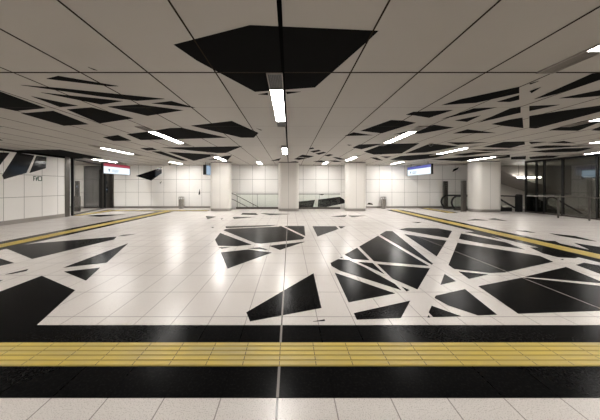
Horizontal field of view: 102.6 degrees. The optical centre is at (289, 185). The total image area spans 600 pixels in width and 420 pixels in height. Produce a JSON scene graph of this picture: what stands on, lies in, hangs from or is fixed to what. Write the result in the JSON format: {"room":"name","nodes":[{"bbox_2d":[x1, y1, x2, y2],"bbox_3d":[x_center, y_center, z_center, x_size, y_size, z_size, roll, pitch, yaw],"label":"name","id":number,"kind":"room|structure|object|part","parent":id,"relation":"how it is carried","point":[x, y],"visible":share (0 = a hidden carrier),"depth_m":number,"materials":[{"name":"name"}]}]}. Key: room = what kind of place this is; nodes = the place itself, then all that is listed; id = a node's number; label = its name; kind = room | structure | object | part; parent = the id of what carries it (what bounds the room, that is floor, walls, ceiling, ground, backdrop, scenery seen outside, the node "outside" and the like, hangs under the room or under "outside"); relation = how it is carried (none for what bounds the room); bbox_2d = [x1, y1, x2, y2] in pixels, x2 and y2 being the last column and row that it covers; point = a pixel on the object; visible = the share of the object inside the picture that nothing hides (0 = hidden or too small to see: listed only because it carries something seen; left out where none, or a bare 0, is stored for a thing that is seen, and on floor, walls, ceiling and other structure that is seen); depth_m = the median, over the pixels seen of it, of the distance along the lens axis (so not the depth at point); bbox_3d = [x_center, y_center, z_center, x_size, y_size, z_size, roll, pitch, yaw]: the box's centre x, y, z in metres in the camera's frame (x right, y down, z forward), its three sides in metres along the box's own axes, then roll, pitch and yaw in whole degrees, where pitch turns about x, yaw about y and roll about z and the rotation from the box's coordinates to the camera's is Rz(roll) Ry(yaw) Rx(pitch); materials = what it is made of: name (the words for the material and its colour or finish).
{"room":"metro station","nodes":[
{"label":"metro station","id":0,"kind":"room"},
{"bbox_2d":[0,148,64,220],"bbox_3d":[-11.004,0.040,3.300,0.312,2.920,16.600,0,0,0],"label":"wall","id":1,"kind":"structure","parent":0,"point":[21,197],"depth_m":10.06,"materials":[{"name":"white tile"}]},
{"bbox_2d":[0,214,64,225],"bbox_3d":[-10.854,1.415,3.300,0.012,0.170,16.560,0,0,0],"label":"baseboard","id":2,"kind":"structure","parent":1,"relation":"attached to","point":[9,222],"depth_m":10.05,"materials":[{"name":"grey metal"}]},
{"bbox_2d":[65,157,69,216],"bbox_3d":[-11.010,0.041,11.725,0.340,2.918,0.250,0,0,0],"label":"trim","id":3,"kind":"structure","parent":1,"relation":"attached to","point":[67,159],"depth_m":11.72,"materials":[{"name":"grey metal"}]},
{"bbox_2d":[70,165,466,208],"bbox_3d":[-1.550,1.540,16.523,28.900,5.920,0.254,0,0,0],"label":"wall","id":4,"kind":"structure","parent":0,"point":[146,185],"depth_m":16.40,"materials":[{"name":"white tile"}]},
{"bbox_2d":[84,166,113,207],"bbox_3d":[-12.990,0.070,16.328,1.980,2.860,0.125,0,0,0],"label":"entrance","id":5,"kind":"object","parent":4,"relation":"attached to","point":[93,177],"visible":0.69,"depth_m":16.33,"materials":[{"name":"black paint"}]},
{"bbox_3d":[-13.627,0.105,16.355,0.495,2.770,0.050,0,0,0],"label":"door panel","id":6,"kind":"part","parent":5,"relation":"part of","materials":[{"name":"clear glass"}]},
{"bbox_3d":[-13.350,0.070,16.345,1.260,2.860,0.090,0,0,0],"label":"frame","id":7,"kind":"part","parent":5,"relation":"part of","materials":[{"name":"black paint"}]},
{"bbox_3d":[-13.113,0.105,16.355,0.495,2.770,0.050,0,0,0],"label":"door panel","id":8,"kind":"part","parent":5,"relation":"part of","materials":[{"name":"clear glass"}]},
{"bbox_3d":[-12.360,0.200,16.345,0.720,2.600,0.090,0,0,0],"label":"panel","id":9,"kind":"part","parent":5,"relation":"part of","materials":[{"name":"brown metal"}]},
{"bbox_2d":[70,206,460,207],"bbox_3d":[-1.560,1.440,16.393,28.880,0.120,0.014,0,0,0],"label":"baseboard","id":10,"kind":"structure","parent":4,"relation":"attached to","point":[70,206],"depth_m":16.39,"materials":[{"name":"grey metal"}]},
{"bbox_2d":[0,204,599,419],"bbox_3d":[2.000,1.623,7.500,36.000,0.253,25.000,0,0,0],"label":"floor","id":11,"kind":"structure","parent":0,"point":[372,274],"depth_m":2.99,"materials":[{"name":"tile"}]},
{"bbox_2d":[74,181,80,211],"bbox_3d":[-12.590,0.600,14.200,0.320,1.800,0.200,0,0,0],"label":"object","id":12,"kind":"object","parent":11,"relation":"on","point":[77,198],"visible":0.88,"depth_m":14.14,"materials":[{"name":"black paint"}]},
{"bbox_2d":[0,211,169,247],"bbox_3d":[-7.220,1.494,8.435,0.400,0.007,11.630,0,0,0],"label":"tactile strip","id":13,"kind":"object","parent":11,"relation":"on","point":[113,222],"visible":1,"depth_m":7.86,"materials":[{"name":"yellow"}]},
{"bbox_2d":[71,158,105,214],"bbox_3d":[-11.725,0.045,14.175,0.102,2.910,4.048,0,0,-18],"label":"door frame","id":14,"kind":"structure","parent":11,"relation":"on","point":[72,159],"depth_m":12.29,"materials":[{"name":"black paint"}]},
{"bbox_3d":[-11.115,0.045,12.298,0.100,2.910,0.100,0,0,-18],"label":"post","id":15,"kind":"part","parent":14,"relation":"part of","materials":[{"name":"black metal"}]},
{"bbox_3d":[-11.725,-1.360,14.175,0.060,0.080,3.848,0,0,-18],"label":"rail","id":16,"kind":"part","parent":14,"relation":"part of","materials":[{"name":"grey metal"}]},
{"bbox_3d":[-11.725,1.468,14.175,0.060,0.056,3.848,0,0,-18],"label":"rail","id":17,"kind":"part","parent":14,"relation":"part of","materials":[{"name":"black paint"}]},
{"bbox_3d":[-12.335,0.045,16.052,0.100,2.910,0.100,0,0,-18],"label":"post","id":18,"kind":"part","parent":14,"relation":"part of","materials":[{"name":"black metal"}]},
{"bbox_2d":[109,210,207,210],"bbox_3d":[-7.975,1.494,14.600,6.050,0.006,0.300,0,0,0],"label":"tactile strip","id":19,"kind":"object","parent":11,"relation":"on","point":[109,210],"visible":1,"depth_m":14.61,"materials":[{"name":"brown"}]},
{"bbox_2d":[178,196,183,208],"bbox_3d":[-7.250,1.100,16.100,0.370,0.800,0.370,0,0,0],"label":"litter bin","id":20,"kind":"object","parent":11,"relation":"on","point":[180,201],"visible":0.98,"depth_m":15.97,"materials":[{"name":"silver metal"}]},
{"bbox_2d":[211,162,231,210],"bbox_3d":[-4.130,0.041,14.500,1.230,2.918,0.500,0,0,0],"label":"column","id":21,"kind":"structure","parent":11,"relation":"on","point":[221,172],"depth_m":14.25,"materials":[{"name":"white tile"}]},
{"bbox_3d":[-4.130,1.420,14.500,1.212,0.160,0.492,0,0,0],"label":"trim","id":22,"kind":"part","parent":21,"relation":"part of","materials":[{"name":"grey metal"}]},
{"bbox_2d":[232,193,255,208],"bbox_3d":[-2.394,1.825,16.090,3.028,2.790,0.540,0,0,0],"label":"handrail","id":23,"kind":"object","parent":11,"relation":"on","point":[232,193],"depth_m":15.85,"materials":[{"name":"silver metal"}]},
{"bbox_2d":[236,194,277,208],"bbox_3d":[-2.090,0.998,15.660,2.780,1.005,0.100,0,0,0],"label":"balustrade","id":24,"kind":"object","parent":11,"relation":"on","point":[257,207],"visible":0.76,"depth_m":15.61,"materials":[{"name":"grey metal"}]},
{"bbox_2d":[278,162,298,210],"bbox_3d":[-0.060,0.041,14.500,1.230,2.918,0.500,0,0,0],"label":"column","id":25,"kind":"structure","parent":11,"relation":"on","point":[288,172],"depth_m":14.25,"materials":[{"name":"grey metal"}]},
{"bbox_3d":[-0.060,1.420,14.500,1.212,0.160,0.492,0,0,0],"label":"trim","id":26,"kind":"part","parent":25,"relation":"part of","materials":[{"name":"grey metal"}]},
{"bbox_2d":[0,342,599,365],"bbox_3d":[1.350,1.494,2.143,24.300,0.006,0.301,0,0,0],"label":"tactile strip","id":27,"kind":"object","parent":11,"relation":"on","point":[11,353],"visible":1,"depth_m":2.14,"materials":[{"name":"yellow"}]},
{"bbox_2d":[299,207,339,208],"bbox_3d":[1.945,0.998,15.660,2.730,1.005,0.100,0,0,0],"label":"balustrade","id":28,"kind":"object","parent":11,"relation":"on","point":[299,207],"visible":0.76,"depth_m":15.61,"materials":[{"name":"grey metal"}]},
{"bbox_2d":[345,162,365,210],"bbox_3d":[3.970,0.041,14.500,1.230,2.918,0.500,0,0,0],"label":"column","id":29,"kind":"structure","parent":11,"relation":"on","point":[355,172],"depth_m":14.25,"materials":[{"name":"white tile"}]},
{"bbox_3d":[3.970,1.420,14.500,1.212,0.160,0.492,0,0,0],"label":"trim","id":30,"kind":"part","parent":29,"relation":"part of","materials":[{"name":"grey metal"}]},
{"bbox_2d":[380,196,385,208],"bbox_3d":[6.300,1.100,16.100,0.370,0.800,0.370,0,0,0],"label":"litter bin","id":31,"kind":"object","parent":11,"relation":"on","point":[382,201],"visible":0.98,"depth_m":15.96,"materials":[{"name":"silver metal"}]},
{"bbox_2d":[424,208,454,212],"bbox_3d":[9.125,1.494,14.825,0.350,0.007,2.750,0,0,0],"label":"tactile strip","id":32,"kind":"object","parent":11,"relation":"on","point":[424,208],"visible":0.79,"depth_m":14.60,"materials":[{"name":"yellow"}]},
{"bbox_2d":[443,181,447,206],"bbox_3d":[10.420,0.590,16.020,0.260,1.820,0.160,0,0,0],"label":"gate post","id":33,"kind":"object","parent":11,"relation":"on","point":[445,183],"visible":0.72,"depth_m":15.96,"materials":[{"name":"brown metal"}]},
{"bbox_2d":[460,180,466,211],"bbox_3d":[9.980,0.590,13.750,0.260,1.820,0.160,0,0,0],"label":"gate post","id":34,"kind":"object","parent":11,"relation":"on","point":[463,182],"visible":0.91,"depth_m":13.69,"materials":[{"name":"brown metal"}]},
{"bbox_2d":[440,195,514,209],"bbox_3d":[14.311,2.864,15.300,8.732,4.597,1.120,0,0,0],"label":"escalator","id":35,"kind":"object","parent":11,"relation":"on","point":[455,196],"visible":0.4,"depth_m":14.79,"materials":[{"name":"black rubber"}]},
{"bbox_3d":[14.311,2.747,15.800,8.732,4.365,0.110,0,0,0],"label":"handrail","id":36,"kind":"part","parent":35,"relation":"part of","materials":[{"name":"black rubber"}]},
{"bbox_2d":[467,161,500,211],"bbox_3d":[11.450,0.041,14.150,1.550,2.918,0.950,0,0,0],"label":"column","id":37,"kind":"structure","parent":11,"relation":"on","point":[483,177],"depth_m":13.68,"materials":[{"name":"cream enamelled metal panels"}]},
{"bbox_3d":[11.450,1.420,14.150,1.527,0.160,0.936,0,0,0],"label":"trim","id":38,"kind":"part","parent":37,"relation":"part of","materials":[{"name":"grey metal"}]},
{"bbox_2d":[394,210,599,258],"bbox_3d":[6.570,1.494,8.910,0.420,0.007,12.580,0,0,0],"label":"tactile strip","id":39,"kind":"object","parent":11,"relation":"on","point":[594,255],"visible":1,"depth_m":6.81,"materials":[{"name":"yellow"}]},
{"bbox_2d":[501,195,515,210],"bbox_3d":[12.721,1.018,14.132,0.937,0.965,0.237,0,0,12],"label":"guard rail","id":40,"kind":"object","parent":11,"relation":"on","point":[502,208],"visible":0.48,"depth_m":14.13,"materials":[{"name":"black metal"}]},
{"bbox_3d":[12.675,1.380,14.150,0.850,0.240,0.040,0,0,0],"label":"panel","id":41,"kind":"part","parent":40,"relation":"part of","materials":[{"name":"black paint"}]},
{"bbox_2d":[515,194,522,211],"bbox_3d":[13.320,0.990,13.950,0.280,1.020,0.220,0,0,0],"label":"housing","id":42,"kind":"object","parent":11,"relation":"on","point":[519,198],"visible":1,"depth_m":13.84,"materials":[{"name":"black paint"}]},
{"bbox_2d":[530,194,534,210],"bbox_3d":[14.000,0.990,13.720,0.280,1.020,0.220,0,0,0],"label":"housing","id":43,"kind":"object","parent":11,"relation":"on","point":[532,198],"visible":0.44,"depth_m":13.69,"materials":[{"name":"black paint"}]},
{"bbox_2d":[527,196,582,213],"bbox_3d":[16.439,2.372,13.580,5.068,3.623,1.190,0,0,0],"label":"escalator","id":44,"kind":"object","parent":11,"relation":"on","point":[549,209],"visible":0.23,"depth_m":14.11,"materials":[{"name":"black metal"}]},
{"bbox_3d":[16.439,1.941,14.130,5.068,2.762,0.090,0,0,0],"label":"handrail","id":45,"kind":"part","parent":44,"relation":"part of","materials":[{"name":"black rubber"}]},
{"bbox_3d":[16.450,2.392,14.130,5.000,3.583,0.040,0,0,0],"label":"panel","id":46,"kind":"part","parent":44,"relation":"part of","materials":[{"name":"black paint"}]},
{"bbox_3d":[16.439,1.941,13.030,5.068,2.762,0.090,0,0,0],"label":"handrail","id":47,"kind":"part","parent":44,"relation":"part of","materials":[{"name":"black rubber"}]},
{"bbox_2d":[526,195,599,220],"bbox_3d":[12.750,0.988,10.800,0.049,1.024,3.231,0,0,-22],"label":"fence","id":48,"kind":"object","parent":11,"relation":"on","point":[589,198],"visible":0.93,"depth_m":10.68,"materials":[{"name":"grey metal"}]},
{"bbox_3d":[12.577,1.008,11.232,0.040,0.985,0.056,0,0,-22],"label":"post","id":49,"kind":"part","parent":48,"relation":"part of","materials":[{"name":"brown metal"}]},
{"bbox_3d":[12.750,0.500,10.800,0.048,0.048,3.231,0,0,-22],"label":"rail","id":50,"kind":"part","parent":48,"relation":"part of","materials":[{"name":"brown metal"}]},
{"bbox_3d":[12.930,1.008,10.350,0.040,0.985,0.056,0,0,-22],"label":"post","id":51,"kind":"part","parent":48,"relation":"part of","materials":[{"name":"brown metal"}]},
{"bbox_2d":[0,0,599,165],"bbox_3d":[2.000,-1.518,7.500,36.000,0.204,25.000,0,0,0],"label":"ceiling","id":52,"kind":"structure","parent":0,"point":[359,76],"depth_m":3.23,"materials":[{"name":"beige metal"}]},
{"bbox_2d":[88,145,141,155],"bbox_3d":[-6.942,-1.410,9.750,0.204,0.020,2.700,0,0,0],"label":"recessed light","id":53,"kind":"object","parent":52,"relation":"in","point":[88,145],"visible":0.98,"depth_m":9.49,"materials":[{"name":"grey plastic"}]},
{"bbox_2d":[101,160,129,174],"bbox_3d":[-10.000,-1.045,13.900,0.110,0.750,2.200,0,0,0],"label":"hanging sign","id":54,"kind":"object","parent":52,"relation":"hanging from","point":[106,168],"visible":0.98,"depth_m":13.65,"materials":[{"name":"black paint"}]},
{"bbox_2d":[135,126,190,145],"bbox_3d":[-3.566,-1.410,7.050,0.204,0.020,2.700,0,0,0],"label":"recessed light","id":55,"kind":"object","parent":52,"relation":"in","point":[139,127],"visible":1,"depth_m":6.65,"materials":[{"name":"grey"}]},
{"bbox_2d":[150,132,180,142],"bbox_3d":[-3.566,-1.411,7.050,0.180,0.014,1.700,0,0,0],"label":"diffuser","id":56,"kind":"object","parent":55,"relation":"attached to","point":[156,133],"depth_m":6.93,"materials":[{"name":"white plastic"}]},
{"bbox_2d":[203,162,210,174],"bbox_3d":[-5.020,-1.045,14.725,0.180,0.750,1.050,0,0,0],"label":"sign","id":57,"kind":"object","parent":52,"relation":"hanging from","point":[206,168],"visible":0.91,"depth_m":14.35,"materials":[{"name":"black paint"}]},
{"bbox_3d":[-5.020,-0.965,14.725,0.180,0.590,1.050,0,0,0],"label":"frame","id":58,"kind":"part","parent":57,"relation":"part of","materials":[{"name":"black paint"}]},
{"bbox_2d":[210,155,228,161],"bbox_3d":[-3.566,-1.410,12.450,0.204,0.020,2.700,0,0,0],"label":"recessed light","id":59,"kind":"object","parent":52,"relation":"in","point":[210,155],"visible":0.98,"depth_m":12.23,"materials":[{"name":"grey"}]},
{"bbox_2d":[266,73,285,126],"bbox_3d":[-0.190,-1.410,4.350,0.204,0.020,2.700,0,0,0],"label":"recessed light","id":60,"kind":"object","parent":52,"relation":"in","point":[275,80],"visible":1,"depth_m":3.72,"materials":[{"name":"grey plastic"}]},
{"bbox_2d":[267,74,282,88],"bbox_3d":[-0.190,-1.413,3.250,0.180,0.015,0.476,0,0,0],"label":"grille","id":61,"kind":"object","parent":60,"relation":"attached to","point":[275,81],"depth_m":3.22,"materials":[{"name":"grey metal"}]},
{"bbox_2d":[270,90,284,120],"bbox_3d":[-0.190,-1.411,4.350,0.180,0.014,1.700,0,0,0],"label":"diffuser","id":62,"kind":"object","parent":60,"relation":"attached to","point":[277,96],"depth_m":4.08,"materials":[{"name":"white plastic"}]},
{"bbox_2d":[277,122,284,126],"bbox_3d":[-0.190,-1.413,5.450,0.180,0.015,0.476,0,0,0],"label":"grille","id":63,"kind":"object","parent":60,"relation":"attached to","point":[279,124],"depth_m":5.53,"materials":[{"name":"grey metal"}]},
{"bbox_2d":[281,145,287,155],"bbox_3d":[-0.190,-1.410,9.750,0.204,0.020,2.700,0,0,0],"label":"recessed light","id":64,"kind":"object","parent":52,"relation":"in","point":[284,147],"visible":0.99,"depth_m":9.36,"materials":[{"name":"grey plastic"}]},
{"bbox_2d":[343,155,360,161],"bbox_3d":[3.186,-1.410,12.450,0.204,0.020,2.700,0,0,0],"label":"recessed light","id":65,"kind":"object","parent":52,"relation":"in","point":[351,158],"visible":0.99,"depth_m":12.25,"materials":[{"name":"grey plastic"}]},
{"bbox_2d":[378,126,427,145],"bbox_3d":[3.186,-1.410,7.050,0.204,0.020,2.700,0,0,0],"label":"recessed light","id":66,"kind":"object","parent":52,"relation":"in","point":[419,128],"visible":1,"depth_m":6.67,"materials":[{"name":"grey plastic"}]},
{"bbox_2d":[386,132,413,142],"bbox_3d":[3.186,-1.411,7.050,0.180,0.014,1.700,0,0,0],"label":"diffuser","id":67,"kind":"object","parent":66,"relation":"attached to","point":[407,133],"depth_m":6.95,"materials":[{"name":"white plastic"}]},
{"bbox_2d":[407,164,432,175],"bbox_3d":[8.000,-1.045,14.825,0.110,0.750,2.750,0,0,0],"label":"hanging sign","id":68,"kind":"object","parent":52,"relation":"hanging from","point":[426,169],"visible":1,"depth_m":14.57,"materials":[{"name":"black paint"}]},
{"bbox_2d":[429,145,479,155],"bbox_3d":[6.562,-1.410,9.750,0.204,0.020,2.700,0,0,0],"label":"recessed light","id":69,"kind":"object","parent":52,"relation":"in","point":[474,145],"visible":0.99,"depth_m":9.49,"materials":[{"name":"grey plastic"}]},
{"bbox_2d":[461,155,506,161],"bbox_3d":[9.938,-1.410,12.450,0.204,0.020,2.700,0,0,0],"label":"recessed light","id":70,"kind":"object","parent":52,"relation":"in","point":[501,155],"visible":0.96,"depth_m":12.23,"materials":[{"name":"grey"}]},
{"bbox_2d":[516,176,540,177],"bbox_3d":[16.170,-0.983,16.207,1.660,0.875,0.085,0,0,0],"label":"lamp","id":71,"kind":"object","parent":52,"relation":"hanging from","point":[516,176],"visible":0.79,"depth_m":16.20,"materials":[{"name":"white plastic"}]},
{"bbox_2d":[536,43,599,73],"bbox_3d":[3.186,-1.410,1.650,0.204,0.020,2.700,0,0,0],"label":"recessed light","id":72,"kind":"object","parent":52,"relation":"in","point":[592,51],"visible":1,"depth_m":2.69,"materials":[{"name":"grey"}]},
{"bbox_2d":[540,52,598,72],"bbox_3d":[3.186,-1.413,2.750,0.180,0.015,0.476,0,0,0],"label":"grille","id":73,"kind":"object","parent":72,"relation":"attached to","point":[579,57],"depth_m":2.72,"materials":[{"name":"grey metal"}]},
{"bbox_2d":[589,46,599,50],"bbox_3d":[3.186,-1.411,1.650,0.180,0.014,1.700,0,0,0],"label":"diffuser","id":74,"kind":"object","parent":72,"relation":"attached to","point":[594,48],"depth_m":2.45,"materials":[{"name":"white plastic"}]},
{"bbox_2d":[561,118,599,126],"bbox_3d":[6.562,-1.410,4.350,0.204,0.020,2.700,0,0,0],"label":"recessed light","id":75,"kind":"object","parent":52,"relation":"in","point":[597,119],"visible":1,"depth_m":5.38,"materials":[{"name":"grey plastic"}]},
{"bbox_2d":[565,122,588,126],"bbox_3d":[6.562,-1.413,5.450,0.180,0.015,0.476,0,0,0],"label":"grille","id":76,"kind":"object","parent":75,"relation":"attached to","point":[580,123],"depth_m":5.48,"materials":[{"name":"grey metal"}]},
{"bbox_2d":[571,141,599,145],"bbox_3d":[9.938,-1.410,7.050,0.204,0.020,2.700,0,0,0],"label":"recessed light","id":77,"kind":"object","parent":52,"relation":"in","point":[598,141],"visible":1,"depth_m":7.99,"materials":[{"name":"grey plastic"}]},
{"bbox_2d":[501,184,528,203],"bbox_3d":[16.450,1.540,19.650,7.100,5.920,0.300,0,0,0],"label":"wall","id":78,"kind":"structure","parent":0,"point":[505,190],"depth_m":19.50,"materials":[{"name":"white paint"}]},
{"bbox_2d":[525,154,599,219],"bbox_3d":[13.600,0.040,10.150,0.100,2.910,7.360,0,0,0],"label":"glass wall","id":79,"kind":"structure","parent":0,"point":[596,156],"depth_m":11.96,"materials":[{"name":"glass"}]},
{"bbox_3d":[13.600,-1.367,10.150,0.100,0.095,7.240,0,0,0],"label":"rail","id":80,"kind":"part","parent":79,"relation":"part of","materials":[{"name":"black metal"}]},
{"bbox_3d":[13.600,1.458,10.150,0.100,0.075,7.240,0,0,0],"label":"rail","id":81,"kind":"part","parent":79,"relation":"part of","materials":[{"name":"brown metal"}]},
{"bbox_2d":[529,163,599,209],"bbox_3d":[16.800,1.540,7.500,6.400,5.920,25.000,0,0,0],"label":"wall","id":82,"kind":"structure","parent":0,"point":[584,187],"depth_m":16.14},
{"bbox_2d":[501,166,570,194],"bbox_3d":[16.750,-0.405,18.000,5.500,2.010,2.800,0,0,0],"label":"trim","id":83,"kind":"structure","parent":82,"relation":"attached to","point":[508,173],"depth_m":16.60,"materials":[{"name":"grey paint"}]},
{"bbox_2d":[581,169,599,178],"bbox_3d":[19.474,-0.780,15.450,0.052,0.560,1.100,0,0,0],"label":"notice","id":84,"kind":"object","parent":82,"relation":"attached to","point":[584,173],"visible":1,"depth_m":15.61,"materials":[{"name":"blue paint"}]}
]}

